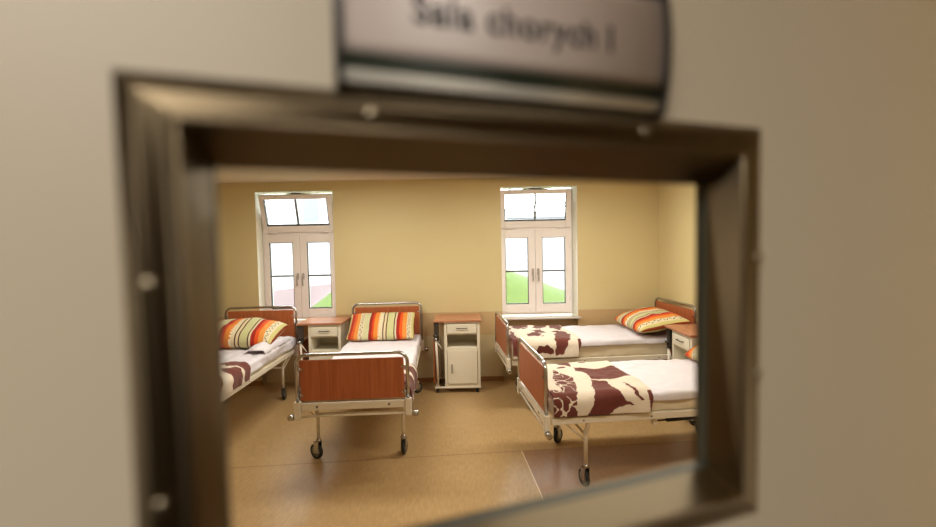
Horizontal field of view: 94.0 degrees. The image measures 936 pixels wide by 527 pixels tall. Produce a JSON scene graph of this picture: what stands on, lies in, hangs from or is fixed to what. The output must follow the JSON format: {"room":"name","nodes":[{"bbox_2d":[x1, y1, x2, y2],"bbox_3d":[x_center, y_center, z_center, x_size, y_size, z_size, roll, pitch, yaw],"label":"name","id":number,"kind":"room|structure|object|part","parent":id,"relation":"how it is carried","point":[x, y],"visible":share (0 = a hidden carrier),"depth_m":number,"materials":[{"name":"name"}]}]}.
{"room":"hospital corridor","nodes":[
{"label":"hospital corridor","id":0,"kind":"room"},
{"bbox_2d":[216,169,475,182],"bbox_3d":[-0.707,-1.000,3.003,6.528,0.120,5.827,-1,2,0],"label":"ceiling","id":1,"kind":"structure","parent":0,"point":[222,175],"depth_m":5.09,"materials":[{"name":"paint"}]},
{"bbox_2d":[216,178,657,384],"bbox_3d":[-0.681,0.226,5.591,6.528,2.553,0.240,-1,2,0],"label":"wall","id":2,"kind":"structure","parent":0,"point":[435,244],"depth_m":5.46,"materials":[{"name":"paint"}]},
{"bbox_2d":[255,191,331,310],"bbox_3d":[-2.151,-0.084,5.538,0.961,1.636,0.158,-1,2,0],"label":"trim","id":3,"kind":"structure","parent":2,"relation":"attached to","point":[259,232],"depth_m":5.51,"materials":[{"name":"white paint"}]},
{"bbox_2d":[258,193,335,324],"bbox_3d":[-2.143,-0.060,5.518,0.977,1.650,0.220,-1,2,0],"label":"window","id":4,"kind":"structure","parent":2,"relation":"in","point":[299,235],"depth_m":5.53,"materials":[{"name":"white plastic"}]},
{"bbox_3d":[-2.159,0.205,5.525,0.028,0.160,0.045,-1,2,0],"label":"handle","id":5,"kind":"part","parent":4,"relation":"part of","materials":[{"name":"metal"}]},
{"bbox_2d":[247,376,503,385],"bbox_3d":[-0.662,1.476,5.519,6.116,0.060,0.012,-1,2,0],"label":"baseboard","id":6,"kind":"structure","parent":2,"relation":"attached to","point":[483,378],"depth_m":5.51,"materials":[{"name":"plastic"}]},
{"bbox_2d":[500,185,577,316],"bbox_3d":[0.893,-0.146,5.538,0.951,1.636,0.158,-1,2,0],"label":"trim","id":7,"kind":"structure","parent":2,"relation":"attached to","point":[573,188],"depth_m":5.52,"materials":[{"name":"white paint"}]},
{"bbox_2d":[500,188,580,319],"bbox_3d":[0.892,-0.122,5.518,1.016,1.650,0.220,-1,2,0],"label":"window","id":8,"kind":"structure","parent":2,"relation":"in","point":[534,230],"depth_m":5.54,"materials":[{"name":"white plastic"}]},
{"bbox_3d":[0.894,0.142,5.525,0.028,0.160,0.045,-1,2,0],"label":"handle","id":9,"kind":"part","parent":8,"relation":"part of","materials":[{"name":"metal"}]},
{"bbox_3d":[0.910,0.687,5.537,1.012,0.030,0.190,-1,2,0],"label":"sill","id":10,"kind":"part","parent":8,"relation":"part of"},
{"bbox_2d":[226,377,694,526],"bbox_3d":[-0.652,1.670,3.118,6.528,0.120,5.827,-1,2,0],"label":"floor","id":11,"kind":"structure","parent":0,"point":[469,450],"depth_m":3.56,"materials":[{"name":"laminate"}]},
{"bbox_2d":[224,306,298,399],"bbox_3d":[-2.435,1.077,4.214,0.984,1.043,2.096,-1,2,-2],"label":"hospital bed","id":12,"kind":"object","parent":11,"relation":"on","point":[284,316],"visible":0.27,"depth_m":5.21,"materials":[{"name":"beige metal"}]},
{"bbox_3d":[-2.039,1.076,4.226,0.036,0.047,1.970,-1,2,-2],"label":"rail","id":13,"kind":"part","parent":12,"relation":"part of","materials":[{"name":"beige metal"}]},
{"bbox_3d":[-2.473,0.773,5.226,0.776,0.420,0.018,-1,2,-2],"label":"headboard panel","id":14,"kind":"part","parent":12,"relation":"part of","materials":[{"name":"brown wood"}]},
{"bbox_2d":[250,350,289,375],"bbox_3d":[-2.436,1.000,4.210,0.798,0.121,1.960,-1,2,-2],"label":"mattress","id":15,"kind":"object","parent":12,"relation":"on","point":[288,350],"visible":0.1,"depth_m":4.51,"materials":[{"name":"beige fabric"}]},
{"bbox_2d":[224,361,250,394],"bbox_3d":[-2.414,1.003,3.632,0.875,0.173,0.792,-1,2,-2],"label":"blanket","id":16,"kind":"object","parent":15,"relation":"on","point":[237,373],"visible":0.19,"depth_m":3.82,"materials":[{"name":"fabric"}]},
{"bbox_2d":[224,336,295,373],"bbox_3d":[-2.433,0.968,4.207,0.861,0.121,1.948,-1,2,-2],"label":"sheet","id":17,"kind":"object","parent":15,"relation":"on","point":[256,360],"visible":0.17,"depth_m":4.40,"materials":[{"name":"white fabric"}]},
{"bbox_2d":[222,318,287,348],"bbox_3d":[-2.480,0.757,4.803,0.823,0.288,0.538,-1,2,-3],"label":"pillow","id":18,"kind":"object","parent":17,"relation":"on","point":[242,332],"visible":0.77,"depth_m":4.64,"materials":[{"name":"multicoloured fabric"}]},
{"bbox_3d":[-2.085,1.223,4.970,0.078,0.332,0.029,-1,2,-2],"label":"leg","id":19,"kind":"part","parent":12,"relation":"part of","materials":[{"name":"beige metal"}]},
{"bbox_2d":[296,317,350,385],"bbox_3d":[-1.717,1.108,5.270,0.530,0.860,0.442,-1,2,0],"label":"nightstand","id":20,"kind":"object","parent":11,"relation":"on","point":[325,334],"visible":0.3,"depth_m":5.09,"materials":[{"name":"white wood"}]},
{"bbox_3d":[-1.658,1.239,5.082,0.306,0.388,0.014,-1,2,0],"label":"door","id":21,"kind":"part","parent":20,"relation":"part of","materials":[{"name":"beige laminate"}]},
{"bbox_3d":[-1.667,0.789,5.067,0.306,0.109,0.024,-1,2,0],"label":"drawer","id":22,"kind":"part","parent":20,"relation":"part of","materials":[{"name":"beige laminate"}]},
{"bbox_2d":[287,302,428,458],"bbox_3d":[-0.927,1.040,4.348,0.984,1.043,2.096,-1,2,-3],"label":"hospital bed","id":23,"kind":"object","parent":11,"relation":"on","point":[354,378],"visible":0.78,"depth_m":3.31,"materials":[{"name":"brown wood"}]},
{"bbox_3d":[-1.250,1.266,3.563,0.078,0.332,0.029,-1,2,-3],"label":"leg","id":24,"kind":"part","parent":23,"relation":"part of","materials":[{"name":"beige metal"}]},
{"bbox_3d":[-0.876,0.877,3.316,0.776,0.312,0.018,-1,2,-3],"label":"footboard panel","id":25,"kind":"part","parent":23,"relation":"part of","materials":[{"name":"brown wood"}]},
{"bbox_2d":[304,385,405,401],"bbox_3d":[-0.928,0.971,4.345,0.797,0.106,1.960,-1,2,-3],"label":"mattress","id":26,"kind":"object","parent":23,"relation":"on","point":[404,385],"visible":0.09,"depth_m":3.38,"materials":[{"name":"beige fabric"}]},
{"bbox_2d":[332,334,421,385],"bbox_3d":[-0.930,0.942,4.341,0.834,0.090,1.946,-1,2,-3],"label":"sheet","id":27,"kind":"object","parent":26,"relation":"on","point":[410,347],"visible":0.38,"depth_m":4.64,"materials":[{"name":"white fabric"}]},
{"bbox_2d":[346,312,414,340],"bbox_3d":[-1.004,0.729,5.096,0.767,0.279,0.366,-1,2,-3],"label":"pillow","id":28,"kind":"object","parent":27,"relation":"on","point":[380,325],"visible":1,"depth_m":5.00,"materials":[{"name":"multicoloured fabric"}]},
{"bbox_2d":[299,362,417,409],"bbox_3d":[-0.889,1.020,3.664,0.900,0.242,0.584,-1,2,-3],"label":"blanket","id":29,"kind":"object","parent":23,"relation":"on","point":[413,374],"visible":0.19,"depth_m":3.65,"materials":[{"name":"fabric"}]},
{"bbox_3d":[-0.987,0.737,5.359,0.776,0.420,0.018,-1,2,-3],"label":"headboard panel","id":30,"kind":"part","parent":23,"relation":"part of","materials":[{"name":"brown wood"}]},
{"bbox_3d":[-0.513,1.250,3.602,0.078,0.332,0.029,-1,2,-3],"label":"leg","id":31,"kind":"part","parent":23,"relation":"part of","materials":[{"name":"beige metal"}]},
{"bbox_3d":[-0.531,1.039,4.369,0.036,0.047,1.970,-1,2,-3],"label":"rail","id":32,"kind":"part","parent":23,"relation":"part of","materials":[{"name":"beige metal"}]},
{"bbox_2d":[433,314,480,392],"bbox_3d":[-0.121,1.075,5.275,0.567,0.860,0.442,-1,2,0],"label":"nightstand","id":33,"kind":"object","parent":11,"relation":"on","point":[461,331],"visible":1,"depth_m":5.08,"materials":[{"name":"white wood"}]},
{"bbox_3d":[-0.113,1.439,5.299,0.535,0.020,0.405,-1,2,0],"label":"frame","id":34,"kind":"part","parent":33,"relation":"part of","materials":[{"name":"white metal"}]},
{"bbox_3d":[-0.072,0.756,5.072,0.343,0.109,0.024,-1,2,0],"label":"drawer","id":35,"kind":"part","parent":33,"relation":"part of","materials":[{"name":"beige laminate"}]},
{"bbox_3d":[-0.063,1.206,5.087,0.343,0.388,0.014,-1,2,0],"label":"door","id":36,"kind":"part","parent":33,"relation":"part of","materials":[{"name":"beige laminate"}]},
{"bbox_2d":[494,297,694,408],"bbox_3d":[1.369,0.968,4.926,2.041,1.043,0.984,-1,2,-5],"label":"hospital bed","id":37,"kind":"object","parent":11,"relation":"on","point":[501,342],"visible":0.28,"depth_m":4.58,"materials":[{"name":"beige metal"}]},
{"bbox_3d":[0.371,0.786,4.837,0.018,0.312,0.776,-1,2,-5],"label":"footboard panel","id":38,"kind":"part","parent":37,"relation":"part of","materials":[{"name":"brown wood"}]},
{"bbox_2d":[509,340,666,359],"bbox_3d":[1.367,0.866,4.922,1.905,0.171,0.798,-1,2,-5],"label":"mattress","id":39,"kind":"object","parent":37,"relation":"on","point":[634,349],"visible":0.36,"depth_m":4.54,"materials":[{"name":"beige fabric"}]},
{"bbox_2d":[509,325,580,359],"bbox_3d":[0.783,0.847,4.872,0.723,0.203,0.881,-1,2,-5],"label":"blanket","id":40,"kind":"object","parent":39,"relation":"on","point":[553,341],"visible":0.82,"depth_m":4.49,"materials":[{"name":"fabric"}]},
{"bbox_2d":[509,324,666,346],"bbox_3d":[1.363,0.798,4.917,1.894,0.074,0.839,-1,2,-5],"label":"sheet","id":41,"kind":"object","parent":39,"relation":"on","point":[617,334],"visible":0.49,"depth_m":4.69,"materials":[{"name":"white fabric"}]},
{"bbox_2d":[614,307,689,332],"bbox_3d":[2.046,0.629,4.927,0.539,0.242,0.818,-1,2,-1],"label":"pillow","id":42,"kind":"object","parent":41,"relation":"on","point":[645,319],"visible":0.94,"depth_m":4.67,"materials":[{"name":"fabric"}]},
{"bbox_3d":[1.402,0.992,4.532,1.915,0.047,0.036,-1,2,-5],"label":"rail","id":43,"kind":"part","parent":37,"relation":"part of","materials":[{"name":"beige metal"}]},
{"bbox_3d":[2.358,0.684,4.995,0.018,0.420,0.776,-1,2,-5],"label":"headboard panel","id":44,"kind":"part","parent":37,"relation":"part of","materials":[{"name":"brown wood"}]},
{"bbox_2d":[516,337,694,485],"bbox_3d":[1.419,1.030,3.462,1.916,1.043,0.984,-1,2,-6],"label":"hospital bed","id":45,"kind":"object","parent":11,"relation":"on","point":[532,379],"visible":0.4,"depth_m":3.06,"materials":[{"name":"beige metal"}]},
{"bbox_3d":[0.485,0.847,3.361,0.018,0.312,0.776,-1,2,-6],"label":"footboard panel","id":46,"kind":"part","parent":45,"relation":"part of","materials":[{"name":"brown wood"}]},
{"bbox_3d":[0.829,1.246,3.040,0.029,0.332,0.078,-1,2,-6],"label":"leg","id":47,"kind":"part","parent":45,"relation":"part of","materials":[{"name":"beige metal"}]},
{"bbox_2d":[548,394,694,415],"bbox_3d":[1.418,0.952,3.459,1.780,0.124,0.798,-1,2,-6],"label":"mattress","id":48,"kind":"object","parent":45,"relation":"on","point":[688,403],"visible":0.13,"depth_m":3.06,"materials":[{"name":"beige fabric"}]},
{"bbox_2d":[542,360,653,416],"bbox_3d":[0.897,0.935,3.406,0.722,0.161,0.886,-1,2,-6],"label":"blanket","id":49,"kind":"object","parent":48,"relation":"on","point":[598,387],"visible":0.88,"depth_m":3.04,"materials":[{"name":"fabric"}]},
{"bbox_2d":[548,359,694,406],"bbox_3d":[1.414,0.902,3.456,1.774,0.073,0.850,-1,2,-6],"label":"sheet","id":50,"kind":"object","parent":48,"relation":"on","point":[673,379],"visible":0.41,"depth_m":3.42,"materials":[{"name":"white fabric"}]},
{"bbox_2d":[684,347,694,360],"bbox_3d":[2.129,0.740,3.562,0.362,0.244,0.701,-1,2,-6],"label":"pillow","id":51,"kind":"object","parent":50,"relation":"on","point":[691,353],"visible":0.02,"depth_m":3.79,"materials":[{"name":"fabric"}]},
{"bbox_3d":[1.459,1.054,3.069,1.790,0.047,0.036,-1,2,-6],"label":"rail","id":52,"kind":"part","parent":45,"relation":"part of","materials":[{"name":"beige metal"}]},
{"bbox_2d":[664,324,694,424],"bbox_3d":[2.211,1.070,4.283,0.352,0.860,0.542,-1,2,0],"label":"nightstand","id":53,"kind":"object","parent":11,"relation":"on","point":[680,337],"visible":0.3,"depth_m":4.35,"materials":[{"name":"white wood"}]},
{"bbox_3d":[2.061,0.749,4.213,0.024,0.109,0.318,-1,2,0],"label":"drawer","id":54,"kind":"part","parent":53,"relation":"part of","materials":[{"name":"beige laminate"}]},
{"bbox_2d":[658,183,694,359],"bbox_3d":[2.484,0.281,2.810,0.200,2.553,5.327,-1,2,0],"label":"wall","id":55,"kind":"structure","parent":0,"point":[676,202],"depth_m":4.96,"materials":[{"name":"paint"}]},
{"bbox_3d":[-1.302,0.470,0.209,7.378,2.553,0.120,-1,2,0],"label":"wall","id":56,"kind":"structure","parent":0,"visible":0},
{"bbox_2d":[0,0,935,526],"bbox_3d":[0.040,0.681,0.292,1.100,2.050,0.114,-2,3,-19],"label":"door","id":57,"kind":"structure","parent":56,"relation":"in","point":[803,131],"depth_m":0.27,"materials":[{"name":"beige paint"}]},
{"bbox_3d":[0.031,0.056,0.291,0.423,0.311,0.037,-2,3,-19],"label":"vision frame","id":58,"kind":"part","parent":57,"relation":"part of","materials":[{"name":"metal"}]},
{"bbox_3d":[0.026,0.059,0.323,0.424,0.302,0.006,-2,3,-19],"label":"frame","id":59,"kind":"part","parent":57,"relation":"part of","materials":[{"name":"metal"}]},
{"bbox_2d":[332,0,671,117],"bbox_3d":[0.032,-0.146,0.267,0.220,0.093,0.014,-2,3,-19],"label":"door sign","id":60,"kind":"object","parent":57,"relation":"attached to","point":[605,54],"visible":1,"depth_m":0.26,"materials":[{"name":"metal"}]},
{"bbox_3d":[0.033,-0.105,0.269,0.212,0.006,0.004,-2,3,-19],"label":"rail","id":61,"kind":"part","parent":60,"relation":"part of","materials":[{"name":"silver metal"}]},
{"label":"outside","id":62,"kind":"structure","parent":0,"visible":0},
{"bbox_2d":[312,270,564,306],"bbox_3d":[-0.981,0.949,9.949,26.000,2.277,7.400,-1,2,0],"label":"ground","id":63,"kind":"structure","parent":62,"point":[516,284],"depth_m":11.12,"materials":[{"name":"green plant"}]},
{"bbox_2d":[505,188,564,219],"bbox_3d":[1.090,-1.605,13.193,6.528,6.688,2.180,-1,2,0],"label":"bare tree","id":64,"kind":"object","parent":63,"relation":"on","point":[508,197],"visible":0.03,"depth_m":13.37,"materials":[{"name":"grey plant"}]},
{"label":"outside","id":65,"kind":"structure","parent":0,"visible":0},
{"bbox_3d":[0.036,1.775,26.801,60.000,0.800,26.600,-1,2,0],"label":"path","id":66,"kind":"object","parent":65,"visible":0},
{"bbox_2d":[264,193,330,289],"bbox_3d":[-8.584,-3.995,20.780,15.000,12.000,6.120,-1,2,0],"label":"building","id":67,"kind":"structure","parent":66,"relation":"on","point":[282,211],"depth_m":17.98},
{"bbox_3d":[-6.451,-2.411,17.841,0.600,1.400,0.028,-1,2,0],"label":"pane","id":68,"kind":"part","parent":67,"relation":"part of","materials":[{"name":"glass"}]},
{"bbox_2d":[273,283,330,306],"bbox_3d":[-5.073,1.352,14.092,9.000,2.150,0.250,-1,2,0],"label":"wall","id":69,"kind":"structure","parent":66,"relation":"on","point":[282,297],"depth_m":13.95,"materials":[{"name":"pink paint"}]},
{"bbox_2d":[506,212,564,289],"bbox_3d":[7.992,-0.477,23.008,16.400,4.100,6.600,-1,2,0],"label":"building","id":70,"kind":"structure","parent":66,"relation":"on","point":[516,248],"depth_m":20.00,"materials":[{"name":"white"}]}
]}

